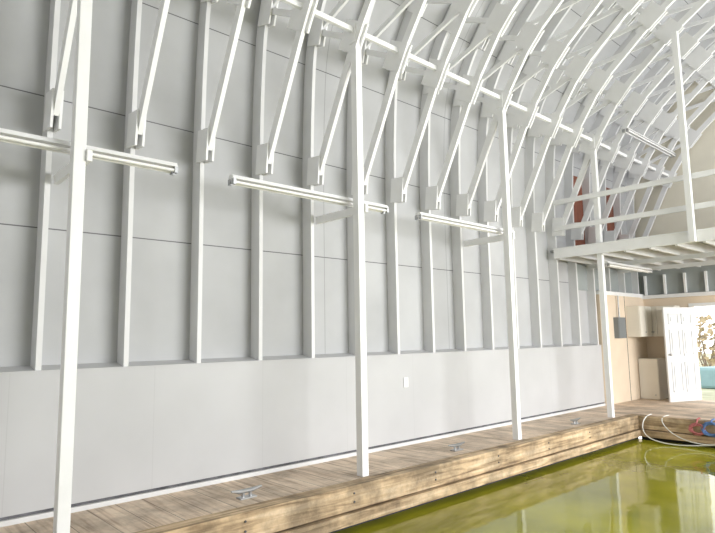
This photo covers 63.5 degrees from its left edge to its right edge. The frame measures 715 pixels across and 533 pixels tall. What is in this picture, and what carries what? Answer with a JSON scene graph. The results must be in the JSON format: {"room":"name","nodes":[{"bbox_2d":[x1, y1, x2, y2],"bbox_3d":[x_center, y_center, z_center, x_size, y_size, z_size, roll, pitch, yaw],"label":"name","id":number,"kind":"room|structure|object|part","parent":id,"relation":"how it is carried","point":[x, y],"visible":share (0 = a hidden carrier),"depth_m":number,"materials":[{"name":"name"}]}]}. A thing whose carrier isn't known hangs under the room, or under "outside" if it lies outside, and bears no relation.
{"room":"boathouse","nodes":[
{"label":"boathouse","id":0,"kind":"room"},
{"bbox_2d":[0,346,604,517],"bbox_3d":[-0.360,1.687,7.032,14.320,1.130,0.190,5,-9,-42],"label":"wall","id":1,"kind":"structure","parent":0,"point":[136,429],"depth_m":6.11,"materials":[{"name":"white paint"}]},
{"bbox_2d":[0,343,600,373],"bbox_3d":[-0.360,1.100,7.093,14.320,0.050,0.178,5,-9,-42],"label":"wall ledge","id":2,"kind":"object","parent":1,"relation":"on","point":[111,365],"visible":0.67,"depth_m":6.18,"materials":[{"name":"grey wood"}]},
{"bbox_2d":[0,402,605,526],"bbox_3d":[-0.317,2.277,6.922,14.320,0.070,0.112,5,-9,-42],"label":"baseboard","id":3,"kind":"structure","parent":1,"relation":"attached to","point":[23,519],"depth_m":6.06,"materials":[{"name":"paint"}]},
{"bbox_2d":[404,377,407,386],"bbox_3d":[0.659,1.574,7.844,0.080,0.130,0.015,5,-9,-42],"label":"wall outlet","id":4,"kind":"object","parent":1,"relation":"attached to","point":[405,378],"visible":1,"depth_m":7.84,"materials":[{"name":"white paint"}]},
{"bbox_2d":[0,0,626,366],"bbox_3d":[0.401,-0.746,8.111,16.550,3.938,0.126,5,-9,-42],"label":"wall","id":5,"kind":"structure","parent":0,"point":[162,209],"depth_m":6.35,"materials":[{"name":"paint"}]},
{"bbox_2d":[0,128,70,154],"bbox_3d":[-2.378,-0.971,4.296,0.533,0.095,0.319,5,-9,-42],"label":"fluorescent light fixture","id":6,"kind":"object","parent":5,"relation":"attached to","point":[44,143],"depth_m":4.40,"materials":[{"name":"white paint"}]},
{"bbox_2d":[86,145,177,175],"bbox_3d":[-1.861,-0.918,4.800,0.850,0.095,0.372,5,-9,-42],"label":"fluorescent light fixture","id":7,"kind":"object","parent":5,"relation":"attached to","point":[102,154],"depth_m":4.90,"materials":[{"name":"white paint"}]},
{"bbox_2d":[573,176,614,245],"bbox_3d":[5.041,-1.123,12.435,2.122,1.910,0.035,5,-9,-42],"label":"panels","id":8,"kind":"object","parent":5,"relation":"attached to","point":[578,205],"visible":0.25,"depth_m":12.07,"materials":[{"name":"red"}]},
{"bbox_2d":[0,398,714,532],"bbox_3d":[4.176,1.864,3.669,16.550,0.040,11.190,5,-9,-42],"label":"floor","id":9,"kind":"structure","parent":0,"point":[151,512],"depth_m":6.05,"materials":[{"name":"brown wood"}]},
{"bbox_2d":[53,0,92,532],"bbox_3d":[-2.154,-0.493,4.419,0.116,5.020,0.114,5,-9,-42],"label":"support post","id":10,"kind":"object","parent":9,"relation":"on","point":[71,304],"visible":1,"depth_m":4.32,"materials":[{"name":"white paint"}]},
{"bbox_2d":[53,149,92,184],"bbox_3d":[-2.369,-0.813,4.786,0.040,0.090,0.900,5,-9,-42],"label":"bracket arm","id":11,"kind":"object","parent":10,"relation":"attached to","point":[61,175],"visible":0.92,"depth_m":4.86,"materials":[{"name":"white paint"}]},
{"bbox_2d":[231,485,261,499],"bbox_3d":[-1.020,2.083,5.315,0.323,0.089,0.080,5,-9,-42],"label":"cleat","id":12,"kind":"object","parent":9,"relation":"on","point":[242,492],"visible":1,"depth_m":5.29,"materials":[{"name":"metal"}]},
{"bbox_2d":[349,23,368,476],"bbox_3d":[0.017,-0.287,6.384,0.116,5.020,0.114,5,-9,-42],"label":"support post","id":13,"kind":"object","parent":9,"relation":"on","point":[356,61],"visible":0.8,"depth_m":6.32,"materials":[{"name":"white paint"}]},
{"bbox_2d":[228,174,388,223],"bbox_3d":[-0.581,-0.693,6.412,2.110,0.190,0.900,5,-9,-42],"label":"fluorescent light fixture","id":14,"kind":"object","parent":13,"relation":"attached to","point":[237,180],"depth_m":6.21,"materials":[{"name":"white paint"}]},
{"bbox_3d":[-0.198,-0.607,6.752,0.040,0.090,0.900,5,-9,-42],"label":"bracket arm","id":15,"kind":"part","parent":14,"relation":"part of"},
{"bbox_2d":[133,414,641,532],"bbox_3d":[0.044,2.463,5.779,13.350,0.612,0.235,5,-9,-42],"label":"dock edge timber","id":16,"kind":"object","parent":9,"relation":"attached to","point":[341,506],"visible":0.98,"depth_m":6.09,"materials":[{"name":"wood"}]},
{"bbox_2d":[448,442,464,451],"bbox_3d":[1.263,2.296,7.355,0.323,0.089,0.080,5,-9,-42],"label":"cleat","id":17,"kind":"object","parent":9,"relation":"on","point":[457,445],"visible":1,"depth_m":7.33,"materials":[{"name":"metal"}]},
{"bbox_2d":[496,93,521,439],"bbox_3d":[2.188,-0.081,8.350,0.116,5.020,0.114,5,-9,-42],"label":"support post","id":18,"kind":"object","parent":9,"relation":"on","point":[502,126],"visible":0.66,"depth_m":8.29,"materials":[{"name":"white paint"}]},
{"bbox_2d":[415,212,515,246],"bbox_3d":[1.423,-0.502,8.226,2.150,0.190,0.900,5,-9,-42],"label":"fluorescent light fixture","id":19,"kind":"object","parent":18,"relation":"attached to","point":[419,215],"depth_m":8.14,"materials":[{"name":"white paint"}]},
{"bbox_3d":[1.974,-0.401,8.718,0.040,0.090,0.900,5,-9,-42],"label":"bracket arm","id":20,"kind":"part","parent":19,"relation":"part of"},
{"bbox_2d":[570,418,579,424],"bbox_3d":[3.523,2.502,9.334,0.323,0.089,0.080,5,-9,-42],"label":"cleat","id":21,"kind":"object","parent":9,"relation":"on","point":[576,419],"visible":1,"depth_m":9.30,"materials":[{"name":"metal"}]},
{"bbox_2d":[588,137,614,417],"bbox_3d":[4.359,0.125,10.316,0.116,5.020,0.114,5,-9,-42],"label":"support post","id":22,"kind":"object","parent":9,"relation":"on","point":[593,158],"visible":0.88,"depth_m":10.24,"materials":[{"name":"white paint"}]},
{"bbox_2d":[638,358,668,399],"bbox_3d":[6.591,2.485,12.847,0.580,0.880,0.415,5,-9,-42],"label":"base cabinet","id":23,"kind":"object","parent":9,"relation":"on","point":[652,371],"visible":0.96,"depth_m":12.67,"materials":[{"name":"beige paint"}]},
{"bbox_2d":[638,415,714,446],"bbox_3d":[8.307,2.408,6.508,0.364,0.641,9.900,5,-9,-42],"label":"dock edge timber","id":24,"kind":"object","parent":9,"relation":"attached to","point":[653,427],"depth_m":9.63,"materials":[{"name":"brown wood"}]},
{"bbox_2d":[642,414,709,445],"bbox_3d":[5.539,2.698,9.370,0.483,0.421,1.682,5,-9,-42],"label":"hose","id":25,"kind":"object","parent":24,"relation":"hanging from","point":[649,414],"visible":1,"depth_m":9.54,"materials":[{"name":"white rubber"}]},
{"bbox_2d":[661,415,714,445],"bbox_3d":[5.686,2.665,9.307,0.458,0.366,1.469,5,-9,-38],"label":"hose","id":26,"kind":"object","parent":24,"relation":"hanging from","point":[665,415],"visible":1,"depth_m":9.44,"materials":[{"name":"white rubber"}]},
{"bbox_3d":[5.613,2.622,9.467,0.357,0.261,0.253,5,-9,-42],"label":"rope coil","id":27,"kind":"part","parent":24,"relation":"part of","materials":[{"name":"red fabric"}]},
{"bbox_3d":[5.752,2.599,9.310,0.364,0.260,0.303,5,-9,-42],"label":"rope coil","id":28,"kind":"part","parent":24,"relation":"part of","materials":[{"name":"blue fabric"}]},
{"bbox_2d":[195,0,714,176],"bbox_3d":[4.131,-5.049,4.444,16.550,3.602,11.172,5,-9,-42],"label":"ceiling","id":29,"kind":"structure","parent":0,"point":[433,16],"depth_m":9.24,"materials":[{"name":"paint"}]},
{"bbox_2d":[30,0,76,370],"bbox_3d":[-0.945,-3.110,3.358,0.092,7.517,5.715,5,-9,-42],"label":"rib","id":30,"kind":"object","parent":29,"relation":"attached to","point":[54,87],"visible":0.94,"depth_m":5.02,"materials":[{"name":"paint"}]},
{"bbox_2d":[117,0,169,366],"bbox_3d":[-0.402,-3.058,3.849,0.092,7.517,5.715,5,-9,-42],"label":"rib","id":31,"kind":"object","parent":29,"relation":"attached to","point":[135,119],"visible":0.95,"depth_m":5.52,"materials":[{"name":"paint"}]},
{"bbox_2d":[189,0,251,362],"bbox_3d":[0.141,-3.006,4.341,0.092,7.517,5.715,5,-9,-42],"label":"rib","id":32,"kind":"object","parent":29,"relation":"attached to","point":[204,138],"visible":0.98,"depth_m":6.02,"materials":[{"name":"paint"}]},
{"bbox_2d":[250,0,318,359],"bbox_3d":[0.683,-2.955,4.832,0.092,7.517,5.715,5,-9,-42],"label":"rib","id":33,"kind":"object","parent":29,"relation":"attached to","point":[300,21],"visible":0.98,"depth_m":6.51,"materials":[{"name":"paint"}]},
{"bbox_2d":[302,0,373,357],"bbox_3d":[1.226,-2.903,5.323,0.092,7.517,5.715,5,-9,-42],"label":"rib","id":34,"kind":"object","parent":29,"relation":"attached to","point":[313,167],"visible":0.9,"depth_m":6.99,"materials":[{"name":"paint"}]},
{"bbox_2d":[346,0,426,354],"bbox_3d":[1.769,-2.852,5.815,0.092,7.517,5.715,5,-9,-42],"label":"rib","id":35,"kind":"object","parent":29,"relation":"attached to","point":[396,63],"visible":0.51,"depth_m":7.40,"materials":[{"name":"paint"}]},
{"bbox_2d":[385,0,477,353],"bbox_3d":[2.312,-2.800,6.306,0.092,7.517,5.715,5,-9,-42],"label":"rib","id":36,"kind":"object","parent":29,"relation":"attached to","point":[395,188],"visible":0.73,"depth_m":7.94,"materials":[{"name":"paint"}]},
{"bbox_2d":[419,0,520,351],"bbox_3d":[2.854,-2.749,6.798,0.092,7.517,5.715,5,-9,-42],"label":"rib","id":37,"kind":"object","parent":29,"relation":"attached to","point":[501,16],"visible":0.75,"depth_m":8.40,"materials":[{"name":"paint"}]},
{"bbox_2d":[450,0,563,350],"bbox_3d":[3.397,-2.697,7.289,0.092,7.517,5.715,5,-9,-42],"label":"rib","id":38,"kind":"object","parent":29,"relation":"attached to","point":[530,34],"visible":0.73,"depth_m":8.89,"materials":[{"name":"paint"}]},
{"bbox_2d":[477,0,602,349],"bbox_3d":[3.940,-2.646,7.780,0.092,7.517,5.715,5,-9,-42],"label":"rib","id":39,"kind":"object","parent":29,"relation":"attached to","point":[555,51],"visible":0.81,"depth_m":9.34,"materials":[{"name":"paint"}]},
{"bbox_2d":[506,0,643,348],"bbox_3d":[4.483,-2.594,8.272,0.092,7.517,5.715,5,-9,-42],"label":"rib","id":40,"kind":"object","parent":29,"relation":"attached to","point":[578,66],"visible":0.71,"depth_m":9.66,"materials":[{"name":"paint"}]},
{"bbox_2d":[525,0,675,347],"bbox_3d":[5.026,-2.543,8.763,0.092,7.517,5.715,5,-9,-42],"label":"rib","id":41,"kind":"object","parent":29,"relation":"attached to","point":[649,17],"visible":0.73,"depth_m":10.22,"materials":[{"name":"paint"}]},
{"bbox_2d":[545,0,708,346],"bbox_3d":[5.568,-2.491,9.255,0.092,7.517,5.715,5,-9,-42],"label":"rib","id":42,"kind":"object","parent":29,"relation":"attached to","point":[618,90],"visible":0.62,"depth_m":10.67,"materials":[{"name":"paint"}]},
{"bbox_2d":[564,0,714,345],"bbox_3d":[6.111,-2.439,9.746,0.092,7.517,5.715,5,-9,-42],"label":"rib","id":43,"kind":"object","parent":29,"relation":"attached to","point":[635,101],"visible":0.59,"depth_m":11.11,"materials":[{"name":"paint"}]},
{"bbox_2d":[622,126,675,157],"bbox_3d":[5.867,-2.470,11.553,2.400,0.095,0.110,5,-9,-42],"label":"fluorescent light fixture","id":44,"kind":"object","parent":43,"relation":"attached to","point":[626,129],"visible":1,"depth_m":11.42,"materials":[{"name":"white paint"}]},
{"bbox_2d":[582,0,714,344],"bbox_3d":[6.654,-2.388,10.238,0.092,7.517,5.715,5,-9,-42],"label":"rib","id":45,"kind":"object","parent":29,"relation":"attached to","point":[700,56],"visible":0.57,"depth_m":11.56,"materials":[{"name":"paint"}]},
{"bbox_2d":[598,7,714,290],"bbox_3d":[7.197,-2.337,10.729,0.092,7.517,5.715,5,-9,-42],"label":"rib","id":46,"kind":"object","parent":29,"relation":"attached to","point":[663,123],"visible":0.62,"depth_m":11.99,"materials":[{"name":"paint"}]},
{"bbox_2d":[612,31,714,292],"bbox_3d":[7.739,-2.285,11.220,0.092,7.517,5.715,5,-9,-42],"label":"rib","id":47,"kind":"object","parent":29,"relation":"attached to","point":[673,132],"visible":0.4,"depth_m":12.59,"materials":[{"name":"paint"}]},
{"bbox_2d":[626,52,714,293],"bbox_3d":[8.282,-2.233,11.712,0.092,7.517,5.715,5,-9,-42],"label":"rib","id":48,"kind":"object","parent":29,"relation":"attached to","point":[693,136],"visible":0.28,"depth_m":13.13,"materials":[{"name":"paint"}]},
{"bbox_2d":[334,438,714,532],"bbox_3d":[3.384,2.314,2.054,13.280,0.500,9.980,5,-9,-42],"label":"water","id":49,"kind":"object","parent":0,"point":[637,485],"visible":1,"depth_m":6.45,"materials":[{"name":"green liquid"}]},
{"bbox_2d":[577,265,647,405],"bbox_3d":[5.507,1.455,12.398,2.950,2.850,0.210,5,-9,-42],"label":"wall","id":50,"kind":"structure","parent":0,"point":[625,352],"depth_m":12.40,"materials":[{"name":"white light plywood"}]},
{"bbox_2d":[613,295,626,337],"bbox_3d":[5.598,1.074,12.345,0.360,0.910,0.107,5,-9,-42],"label":"box","id":51,"kind":"object","parent":50,"relation":"attached to","point":[619,322],"visible":1,"depth_m":12.23,"materials":[{"name":"grey metal"}]},
{"bbox_2d":[626,306,652,336],"bbox_3d":[6.258,1.219,12.789,0.650,0.670,0.305,5,-9,-42],"label":"upper cabinet","id":52,"kind":"object","parent":50,"relation":"attached to","point":[639,320],"visible":1,"depth_m":12.61,"materials":[{"name":"beige paint"}]},
{"bbox_2d":[634,81,714,398],"bbox_3d":[10.335,-1.906,9.711,0.120,8.717,11.344,5,-9,-42],"label":"wall","id":53,"kind":"structure","parent":0,"point":[702,154],"depth_m":12.91,"materials":[{"name":"grey paint"}]},
{"bbox_2d":[280,0,668,176],"bbox_3d":[1.020,-2.620,7.624,16.550,0.060,0.045,5,-9,-42],"label":"beam","id":54,"kind":"structure","parent":53,"relation":"attached to","point":[299,5],"depth_m":7.51,"materials":[{"name":"white paint"}]},
{"bbox_2d":[550,227,714,272],"bbox_3d":[7.308,-0.375,9.861,3.940,0.290,6.600,5,-9,-42],"label":"deck","id":55,"kind":"object","parent":53,"relation":"attached to","point":[659,252],"visible":0.92,"depth_m":10.46,"materials":[{"name":"paint"}]},
{"bbox_2d":[604,261,652,273],"bbox_3d":[5.227,0.024,11.102,2.000,0.095,0.110,5,-9,-42],"label":"fluorescent light fixture","id":56,"kind":"object","parent":55,"relation":"attached to","point":[609,264],"visible":0.87,"depth_m":10.97,"materials":[{"name":"white paint"}]},
{"bbox_2d":[671,31,696,241],"bbox_3d":[5.253,-2.124,9.304,0.088,3.490,0.090,5,-9,-42],"label":"railing post","id":57,"kind":"object","parent":55,"relation":"attached to","point":[691,226],"visible":1,"depth_m":9.27,"materials":[{"name":"white paint"}]},
{"bbox_3d":[6.309,-2.281,8.153,0.088,3.490,0.090,5,-9,-42],"label":"railing post","id":58,"kind":"object","parent":55,"relation":"attached to","visible":0},
{"bbox_2d":[553,169,714,230],"bbox_3d":[5.891,-1.280,8.669,0.040,0.590,6.380,5,-9,-42],"label":"railing","id":59,"kind":"object","parent":58,"relation":"attached to","point":[710,172],"visible":0.9,"depth_m":9.89,"materials":[{"name":"white paint"}]},
{"bbox_2d":[651,305,679,336],"bbox_3d":[6.775,1.230,12.948,0.350,0.670,0.765,5,-9,-42],"label":"upper cabinet","id":60,"kind":"object","parent":53,"relation":"attached to","point":[656,311],"visible":0.42,"depth_m":12.84,"materials":[{"name":"beige paint"}]},
{"bbox_2d":[642,271,714,298],"bbox_3d":[8.772,0.172,11.062,0.090,0.530,6.500,5,-9,-42],"label":"studs","id":61,"kind":"object","parent":53,"relation":"attached to","point":[685,294],"visible":1,"depth_m":12.77,"materials":[{"name":"white paint"}]},
{"bbox_2d":[662,307,701,401],"bbox_3d":[6.911,1.860,12.313,0.880,1.980,0.170,2,-7,-20],"label":"door","id":62,"kind":"structure","parent":53,"relation":"in","point":[681,354],"depth_m":12.28,"materials":[{"name":"paint"}]},
{"bbox_2d":[692,302,714,306],"bbox_3d":[7.610,0.799,12.332,0.020,0.070,0.850,5,-9,-42],"label":"trim","id":63,"kind":"structure","parent":53,"relation":"attached to","point":[708,303],"depth_m":12.45,"materials":[{"name":"white paint"}]},
{"label":"outside","id":64,"kind":"structure","parent":0,"visible":0},
{"bbox_2d":[699,353,714,400],"bbox_3d":[19.530,4.000,22.124,30.930,0.220,28.000,5,-9,-42],"label":"ground","id":65,"kind":"structure","parent":64,"point":[707,394],"depth_m":14.13,"materials":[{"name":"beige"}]},
{"bbox_2d":[697,314,707,366],"bbox_3d":[12.190,2.862,22.075,2.069,2.276,2.018,5,-9,-42],"label":"shrub","id":66,"kind":"object","parent":65,"relation":"on","point":[698,338],"visible":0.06,"depth_m":21.71,"materials":[{"name":"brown plant"}]},
{"bbox_2d":[695,314,714,366],"bbox_3d":[11.784,2.656,19.580,1.884,2.092,1.817,5,-9,-42],"label":"shrub","id":67,"kind":"object","parent":65,"relation":"on","point":[711,362],"visible":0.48,"depth_m":19.32,"materials":[{"name":"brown plant"}]},
{"bbox_2d":[699,366,714,388],"bbox_3d":[9.917,2.969,15.620,1.970,0.548,1.742,5,-9,-42],"label":"boat","id":68,"kind":"object","parent":65,"relation":"on","point":[707,374],"visible":0.42,"depth_m":15.08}
]}

